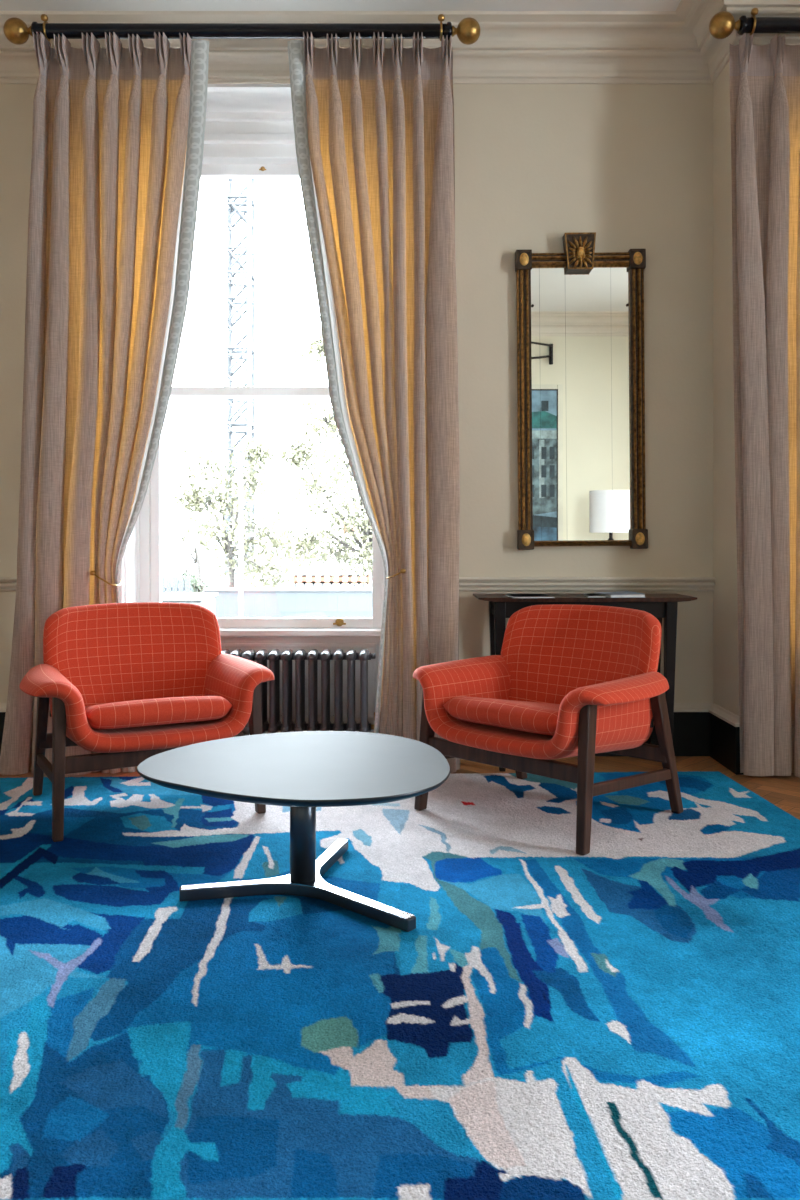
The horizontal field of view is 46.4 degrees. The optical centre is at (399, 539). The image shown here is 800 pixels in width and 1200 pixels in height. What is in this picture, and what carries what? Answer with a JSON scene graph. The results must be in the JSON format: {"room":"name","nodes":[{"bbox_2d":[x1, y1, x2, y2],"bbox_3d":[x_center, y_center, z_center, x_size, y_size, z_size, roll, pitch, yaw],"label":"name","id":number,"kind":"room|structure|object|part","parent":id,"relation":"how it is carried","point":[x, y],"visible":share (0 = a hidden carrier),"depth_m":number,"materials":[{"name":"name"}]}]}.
{"room":"living room","nodes":[
{"label":"living room","id":0,"kind":"room"},
{"bbox_2d":[0,0,680,10],"bbox_3d":[-0.400,-2.255,1.660,9.800,0.150,5.920,0,0,0],"label":"ceiling","id":1,"kind":"structure","parent":0,"point":[5,5],"depth_m":3.80,"materials":[{"name":"paint"}]},
{"bbox_2d":[0,62,738,715],"bbox_3d":[-0.400,-0.620,4.180,9.800,3.120,0.840,0,0,0],"label":"wall","id":2,"kind":"structure","parent":0,"point":[635,166],"depth_m":4.08,"materials":[{"name":"paint"}]},
{"bbox_2d":[0,712,5,753],"bbox_3d":[-2.066,0.844,4.068,1.668,0.192,0.024,0,0,0],"label":"baseboard","id":3,"kind":"structure","parent":2,"relation":"attached to","point":[2,714],"depth_m":4.06,"materials":[{"name":"black paint"}]},
{"bbox_2d":[0,703,6,711],"bbox_3d":[-2.066,0.730,4.065,1.668,0.036,0.030,0,0,0],"label":"trim","id":4,"kind":"structure","parent":2,"relation":"attached to","point":[2,705],"depth_m":4.06,"materials":[{"name":"paint"}]},
{"bbox_2d":[0,577,16,590],"bbox_3d":[-2.066,0.193,4.062,1.668,0.062,0.036,0,0,0],"label":"trim","id":5,"kind":"structure","parent":2,"relation":"attached to","point":[6,583],"depth_m":4.05,"materials":[{"name":"paint"}]},
{"bbox_2d":[3,14,480,44],"bbox_3d":[-0.636,-2.058,3.770,1.922,0.101,0.097,0,0,0],"label":"curtain rod","id":6,"kind":"object","parent":2,"relation":"attached to","point":[468,30],"visible":0.95,"depth_m":3.75,"materials":[{"name":"black paint"}]},
{"bbox_2d":[0,32,208,775],"bbox_3d":[-1.194,-0.542,3.757,0.846,2.957,0.101,0,0,0],"label":"curtain","id":7,"kind":"object","parent":6,"relation":"hanging from","point":[118,132],"visible":0.84,"depth_m":3.74,"materials":[{"name":"fabric"}]},
{"bbox_2d":[90,571,121,585],"bbox_3d":[-1.169,0.154,3.750,0.134,0.064,0.082,0,0,-37],"label":"tieback","id":8,"kind":"object","parent":7,"relation":"attached to","point":[91,572],"visible":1,"depth_m":3.73,"materials":[{"name":"gold metal"}]},
{"bbox_2d":[287,32,459,772],"bbox_3d":[-0.105,-0.542,3.758,0.700,2.957,0.100,0,0,0],"label":"curtain","id":9,"kind":"object","parent":6,"relation":"hanging from","point":[374,126],"visible":0.91,"depth_m":3.75,"materials":[{"name":"fabric"}]},
{"bbox_2d":[386,569,405,578],"bbox_3d":[-0.031,0.135,3.753,0.047,0.045,0.157,0,0,-29],"label":"tieback","id":10,"kind":"object","parent":9,"relation":"attached to","point":[401,570],"visible":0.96,"depth_m":3.71,"materials":[{"name":"gold metal"}]},
{"bbox_2d":[120,84,387,736],"bbox_3d":[-0.632,-0.530,4.339,1.203,2.940,0.522,0,0,0],"label":"window","id":11,"kind":"structure","parent":2,"relation":"in","point":[249,133],"depth_m":4.38,"materials":[{"name":"white paint"}]},
{"bbox_3d":[-1.222,-0.530,4.229,0.024,2.940,0.302,0,0,0],"label":"shutter panel","id":12,"kind":"part","parent":11,"relation":"part of","materials":[{"name":"white paint"}]},
{"bbox_3d":[-0.632,-1.992,4.235,1.200,0.015,0.290,0,0,0],"label":"soffit panel","id":13,"kind":"part","parent":11,"relation":"part of","materials":[{"name":"white paint"}]},
{"bbox_3d":[-0.632,-1.240,4.478,1.090,1.111,0.045,0,0,0],"label":"sash","id":14,"kind":"part","parent":11,"relation":"part of","materials":[{"name":"white paint"}]},
{"bbox_3d":[-0.632,-0.155,4.423,1.090,1.138,0.045,0,0,0],"label":"sash","id":15,"kind":"part","parent":11,"relation":"part of","materials":[{"name":"glass"}]},
{"bbox_3d":[-0.632,0.431,4.365,1.200,0.033,0.120,0,0,0],"label":"sill","id":16,"kind":"part","parent":11,"relation":"part of","materials":[{"name":"white paint"}]},
{"bbox_3d":[-0.632,0.694,4.484,1.200,0.492,0.232,0,0,0],"label":"apron panel","id":17,"kind":"part","parent":11,"relation":"part of","materials":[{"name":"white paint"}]},
{"bbox_2d":[0,0,799,83],"bbox_3d":[-0.400,-2.087,1.540,9.200,0.185,5.080,0,0,0],"label":"trim","id":18,"kind":"structure","parent":2,"relation":"attached to","point":[678,46],"depth_m":3.98,"materials":[{"name":"paint"}]},
{"bbox_2d":[515,232,647,549],"bbox_3d":[0.787,-0.643,4.040,0.560,1.365,0.081,0,0,0],"label":"wall mirror","id":19,"kind":"object","parent":2,"relation":"attached to","point":[580,310],"visible":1,"depth_m":4.07,"materials":[{"name":"gold glass"}]},
{"bbox_3d":[0.546,-0.605,4.053,0.050,1.148,0.018,0,0,0],"label":"bead moulding","id":20,"kind":"part","parent":19,"relation":"part of","materials":[{"name":"brown wood"}]},
{"bbox_2d":[531,267,630,540],"bbox_3d":[0.787,-0.596,4.069,0.454,1.207,0.005,0,0,0],"label":"mirror glass","id":21,"kind":"object","parent":19,"relation":"on","point":[581,319],"depth_m":4.07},
{"bbox_3d":[0.783,-1.217,4.059,0.434,0.060,0.042,0,0,0],"label":"frame rail","id":22,"kind":"part","parent":19,"relation":"part of","materials":[{"name":"brown wood"}]},
{"bbox_3d":[0.792,0.014,4.059,0.434,0.024,0.042,0,0,0],"label":"frame rail","id":23,"kind":"part","parent":19,"relation":"part of","materials":[{"name":"brown wood"}]},
{"bbox_3d":[1.028,-0.609,4.053,0.050,1.148,0.018,0,0,0],"label":"bead moulding","id":24,"kind":"part","parent":19,"relation":"part of","materials":[{"name":"brown wood"}]},
{"bbox_2d":[459,577,715,590],"bbox_3d":[0.668,0.193,4.062,1.400,0.062,0.036,0,0,0],"label":"trim","id":25,"kind":"structure","parent":2,"relation":"attached to","point":[465,583],"depth_m":4.05,"materials":[{"name":"paint"}]},
{"bbox_2d":[595,712,743,774],"bbox_3d":[0.764,0.844,3.908,1.592,0.192,0.344,0,0,0],"label":"baseboard","id":26,"kind":"structure","parent":2,"relation":"attached to","point":[694,733],"depth_m":4.06,"materials":[{"name":"black paint"}]},
{"bbox_2d":[674,703,739,726],"bbox_3d":[0.764,0.730,3.905,1.592,0.036,0.350,0,0,0],"label":"trim","id":27,"kind":"structure","parent":2,"relation":"attached to","point":[729,717],"depth_m":4.05,"materials":[{"name":"paint"}]},
{"bbox_2d":[709,8,799,38],"bbox_3d":[2.150,-2.032,3.680,1.854,0.101,0.097,0,0,0],"label":"curtain rod","id":28,"kind":"object","parent":2,"relation":"attached to","point":[722,24],"visible":0.99,"depth_m":3.66,"materials":[{"name":"black paint"}]},
{"bbox_2d":[729,33,799,777],"bbox_3d":[1.582,-0.530,3.672,0.539,2.917,0.101,0,0,0],"label":"curtain","id":29,"kind":"object","parent":28,"relation":"hanging from","point":[764,80],"visible":1,"depth_m":3.67,"materials":[{"name":"fabric"}]},
{"bbox_2d":[0,756,799,819],"bbox_3d":[-0.400,0.942,1.308,11.200,0.004,6.617,0,0,0],"label":"floor","id":30,"kind":"structure","parent":0,"point":[783,792],"depth_m":3.77,"materials":[{"name":"brown wood"}]},
{"bbox_2d":[222,649,379,735],"bbox_3d":[-0.626,0.717,4.190,1.085,0.446,0.176,0,0,0],"label":"radiator","id":31,"kind":"object","parent":30,"relation":"on","point":[261,657],"visible":0.51,"depth_m":4.12,"materials":[{"name":"metal"}]},
{"bbox_2d":[0,771,799,1199],"bbox_3d":[-0.325,0.931,2.147,3.650,0.016,3.195,0,0,0],"label":"rug","id":32,"kind":"object","parent":30,"relation":"on","point":[618,1020],"visible":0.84,"depth_m":1.89,"materials":[{"name":"blue carpet"}]},
{"bbox_2d":[19,602,273,841],"bbox_3d":[-0.892,0.580,3.268,0.828,0.685,0.670,0,0,-27],"label":"armchair","id":33,"kind":"object","parent":32,"relation":"on","point":[129,684],"visible":0.98,"depth_m":3.29,"materials":[{"name":"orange fabric"}]},
{"bbox_3d":[-1.276,0.702,3.324,0.040,0.440,0.172,0,0,-30],"label":"leg","id":34,"kind":"part","parent":33,"relation":"part of","materials":[{"name":"brown wood"}]},
{"bbox_3d":[-1.056,0.702,2.892,0.045,0.440,0.089,0,0,-27],"label":"leg","id":35,"kind":"part","parent":33,"relation":"part of","materials":[{"name":"brown wood"}]},
{"bbox_3d":[-0.993,0.717,3.466,0.650,0.052,0.024,0,0,-27],"label":"cross rail","id":36,"kind":"part","parent":33,"relation":"part of","materials":[{"name":"brown wood"}]},
{"bbox_3d":[-0.774,0.700,3.037,0.650,0.052,0.024,0,0,-27],"label":"cross rail","id":37,"kind":"part","parent":33,"relation":"part of","materials":[{"name":"brown wood"}]},
{"bbox_3d":[-0.988,0.448,3.456,0.636,0.422,0.249,0,0,-27],"label":"backrest","id":38,"kind":"part","parent":33,"relation":"part of","materials":[{"name":"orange fabric"}]},
{"bbox_2d":[85,696,232,728],"bbox_3d":[-0.859,0.590,3.203,0.464,0.146,0.460,0,0,-27],"label":"seat cushion","id":39,"kind":"object","parent":33,"relation":"on","point":[101,712],"depth_m":3.03,"materials":[{"name":"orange fabric"}]},
{"bbox_3d":[-0.491,0.702,3.180,0.045,0.440,0.089,0,0,-27],"label":"leg","id":40,"kind":"part","parent":33,"relation":"part of","materials":[{"name":"brown wood"}]},
{"bbox_2d":[137,731,449,931],"bbox_3d":[-0.268,0.745,2.411,0.787,0.354,0.748,0,0,0],"label":"coffee table","id":41,"kind":"object","parent":32,"relation":"on","point":[302,771],"visible":1,"depth_m":2.36,"materials":[{"name":"laminate"}]},
{"bbox_3d":[-0.196,0.892,2.524,0.628,0.002,0.499,0,0,18],"label":"plate","id":42,"kind":"part","parent":41,"relation":"part of","materials":[{"name":"metal"}]},
{"bbox_2d":[413,604,682,855],"bbox_3d":[0.504,0.580,3.176,0.828,0.685,0.670,0,0,44],"label":"armchair","id":43,"kind":"object","parent":32,"relation":"on","point":[566,680],"visible":0.99,"depth_m":3.10,"materials":[{"name":"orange fabric"}]},
{"bbox_3d":[0.094,0.702,3.208,0.045,0.440,0.089,0,0,44],"label":"leg","id":44,"kind":"part","parent":43,"relation":"part of","materials":[{"name":"brown wood"}]},
{"bbox_2d":[443,696,559,735],"bbox_3d":[0.453,0.590,3.123,0.464,0.146,0.460,0,0,44],"label":"seat cushion","id":45,"kind":"object","parent":43,"relation":"on","point":[464,715],"depth_m":3.00,"materials":[{"name":"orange fabric"}]},
{"bbox_3d":[0.323,0.700,2.989,0.650,0.052,0.024,0,0,44],"label":"cross rail","id":46,"kind":"part","parent":43,"relation":"part of","materials":[{"name":"brown wood"}]},
{"bbox_3d":[0.431,0.702,3.557,0.040,0.440,0.172,0,0,41],"label":"leg","id":47,"kind":"part","parent":43,"relation":"part of","materials":[{"name":"brown wood"}]},
{"bbox_3d":[0.650,0.448,3.327,0.636,0.422,0.249,0,0,44],"label":"backrest","id":48,"kind":"part","parent":43,"relation":"part of","materials":[{"name":"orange fabric"}]},
{"bbox_3d":[0.550,0.702,2.767,0.045,0.440,0.089,0,0,44],"label":"leg","id":49,"kind":"part","parent":43,"relation":"part of","materials":[{"name":"brown wood"}]},
{"bbox_3d":[0.658,0.717,3.335,0.650,0.052,0.024,0,0,44],"label":"cross rail","id":50,"kind":"part","parent":43,"relation":"part of","materials":[{"name":"brown wood"}]},
{"bbox_3d":[0.887,0.702,3.116,0.172,0.440,0.040,0,0,-43],"label":"leg","id":51,"kind":"part","parent":43,"relation":"part of","materials":[{"name":"brown wood"}]},
{"bbox_2d":[473,593,696,770],"bbox_3d":[0.758,0.586,3.905,0.883,0.708,0.290,0,0,0],"label":"console table","id":52,"kind":"object","parent":30,"relation":"on","point":[660,605],"visible":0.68,"depth_m":3.78,"materials":[{"name":"brown wood"}]},
{"bbox_3d":[0.406,0.595,4.010,0.048,0.690,0.046,0,0,0],"label":"leg","id":53,"kind":"part","parent":52,"relation":"part of","materials":[{"name":"brown wood"}]},
{"bbox_3d":[0.406,0.595,3.800,0.048,0.690,0.046,0,0,0],"label":"leg","id":54,"kind":"part","parent":52,"relation":"part of","materials":[{"name":"brown wood"}]},
{"bbox_2d":[505,594,553,597],"bbox_3d":[0.530,0.230,3.830,0.170,0.005,0.210,0,0,-3],"label":"magazine","id":55,"kind":"object","parent":52,"relation":"on","point":[508,595],"visible":1,"depth_m":3.81,"materials":[{"name":"paper"}]},
{"bbox_2d":[583,593,605,597],"bbox_3d":[0.800,0.229,3.840,0.075,0.007,0.180,0,0,6],"label":"magazine","id":56,"kind":"object","parent":52,"relation":"on","point":[588,595],"visible":0.96,"depth_m":3.78,"materials":[{"name":"paper"}]},
{"bbox_2d":[594,591,644,597],"bbox_3d":[0.905,0.225,3.860,0.150,0.015,0.200,0,0,-9],"label":"magazine","id":57,"kind":"object","parent":52,"relation":"on","point":[620,594],"visible":0.91,"depth_m":3.78,"materials":[{"name":"paper"}]},
{"bbox_3d":[1.101,0.595,4.010,0.048,0.690,0.046,0,0,0],"label":"leg","id":58,"kind":"part","parent":52,"relation":"part of","materials":[{"name":"brown wood"}]},
{"bbox_3d":[1.101,0.595,3.800,0.048,0.690,0.046,0,0,0],"label":"leg","id":59,"kind":"part","parent":52,"relation":"part of","materials":[{"name":"brown wood"}]},
{"label":"outside","id":60,"kind":"structure","parent":0,"visible":0},
{"bbox_2d":[162,557,370,592],"bbox_3d":[0.000,2.340,62.600,120.000,0.200,114.800,0,0,0],"label":"ground","id":61,"kind":"structure","parent":60,"point":[169,564],"depth_m":66.36,"materials":[{"name":"white"}]},
{"bbox_2d":[162,577,191,592],"bbox_3d":[-4.350,1.437,16.050,1.532,1.606,0.100,0,0,0],"label":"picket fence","id":62,"kind":"object","parent":61,"relation":"on","point":[168,586],"visible":0.11,"depth_m":16.00,"materials":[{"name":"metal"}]},
{"bbox_2d":[162,593,218,613],"bbox_3d":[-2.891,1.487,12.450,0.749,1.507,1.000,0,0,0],"label":"cabin","id":63,"kind":"object","parent":61,"relation":"on","point":[207,600],"visible":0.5,"depth_m":12.11,"materials":[{"name":"white"}]},
{"bbox_2d":[173,532,214,592],"bbox_3d":[-3.949,1.041,17.841,0.699,2.407,1.015,0,0,16],"label":"tree","id":64,"kind":"object","parent":61,"relation":"on","point":[197,584],"visible":0.47,"depth_m":17.90,"materials":[{"name":"green plant"}]},
{"bbox_2d":[163,429,313,586],"bbox_3d":[-4.234,-0.279,24.017,4.342,5.055,3.421,0,0,0],"label":"tree","id":65,"kind":"object","parent":61,"relation":"on","point":[194,497],"visible":0.91,"depth_m":23.82,"materials":[{"name":"green plant"}]},
{"bbox_2d":[224,178,254,574],"bbox_3d":[-10.450,-10.814,60.740,1.779,27.048,1.779,0,0,0],"label":"crane mast","id":66,"kind":"object","parent":61,"relation":"on","point":[231,207],"visible":0.62,"depth_m":59.95,"materials":[{"name":"metal"}]},
{"bbox_2d":[238,444,243,617],"bbox_3d":[-1.704,0.608,10.000,0.070,3.263,0.070,0,0,0],"label":"lamp post","id":67,"kind":"object","parent":61,"relation":"on","point":[240,447],"visible":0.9,"depth_m":9.98,"materials":[{"name":"white metal"}]},
{"bbox_3d":[-1.704,0.648,10.000,0.056,3.183,0.056,0,0,0],"label":"post","id":68,"kind":"part","parent":67,"relation":"part of","materials":[{"name":"white metal"}]},
{"bbox_2d":[204,587,371,617],"bbox_3d":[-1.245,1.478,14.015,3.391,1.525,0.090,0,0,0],"label":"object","id":69,"kind":"object","parent":61,"relation":"on","point":[258,602],"visible":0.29,"depth_m":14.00,"materials":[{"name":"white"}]},
{"bbox_3d":[-1.245,0.740,14.015,3.391,0.050,0.090,0,0,0],"label":"rail","id":70,"kind":"part","parent":69,"relation":"part of","materials":[{"name":"white"}]},
{"bbox_2d":[269,314,371,582],"bbox_3d":[-0.855,-1.091,18.858,3.336,6.682,3.399,0,0,-40],"label":"tree","id":71,"kind":"object","parent":61,"relation":"on","point":[300,454],"visible":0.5,"depth_m":18.56,"materials":[{"name":"green plant"}]},
{"bbox_2d":[293,575,369,586],"bbox_3d":[-1.615,1.533,22.060,1.821,1.415,0.120,0,0,0],"label":"barrier","id":72,"kind":"object","parent":61,"relation":"on","point":[304,581],"visible":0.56,"depth_m":22.00,"materials":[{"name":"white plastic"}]},
{"bbox_2d":[343,525,371,586],"bbox_3d":[-1.334,0.863,30.060,0.968,2.754,0.120,0,0,0],"label":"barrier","id":73,"kind":"object","parent":61,"relation":"on","point":[343,525],"visible":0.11,"depth_m":30.04,"materials":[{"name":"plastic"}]}
]}

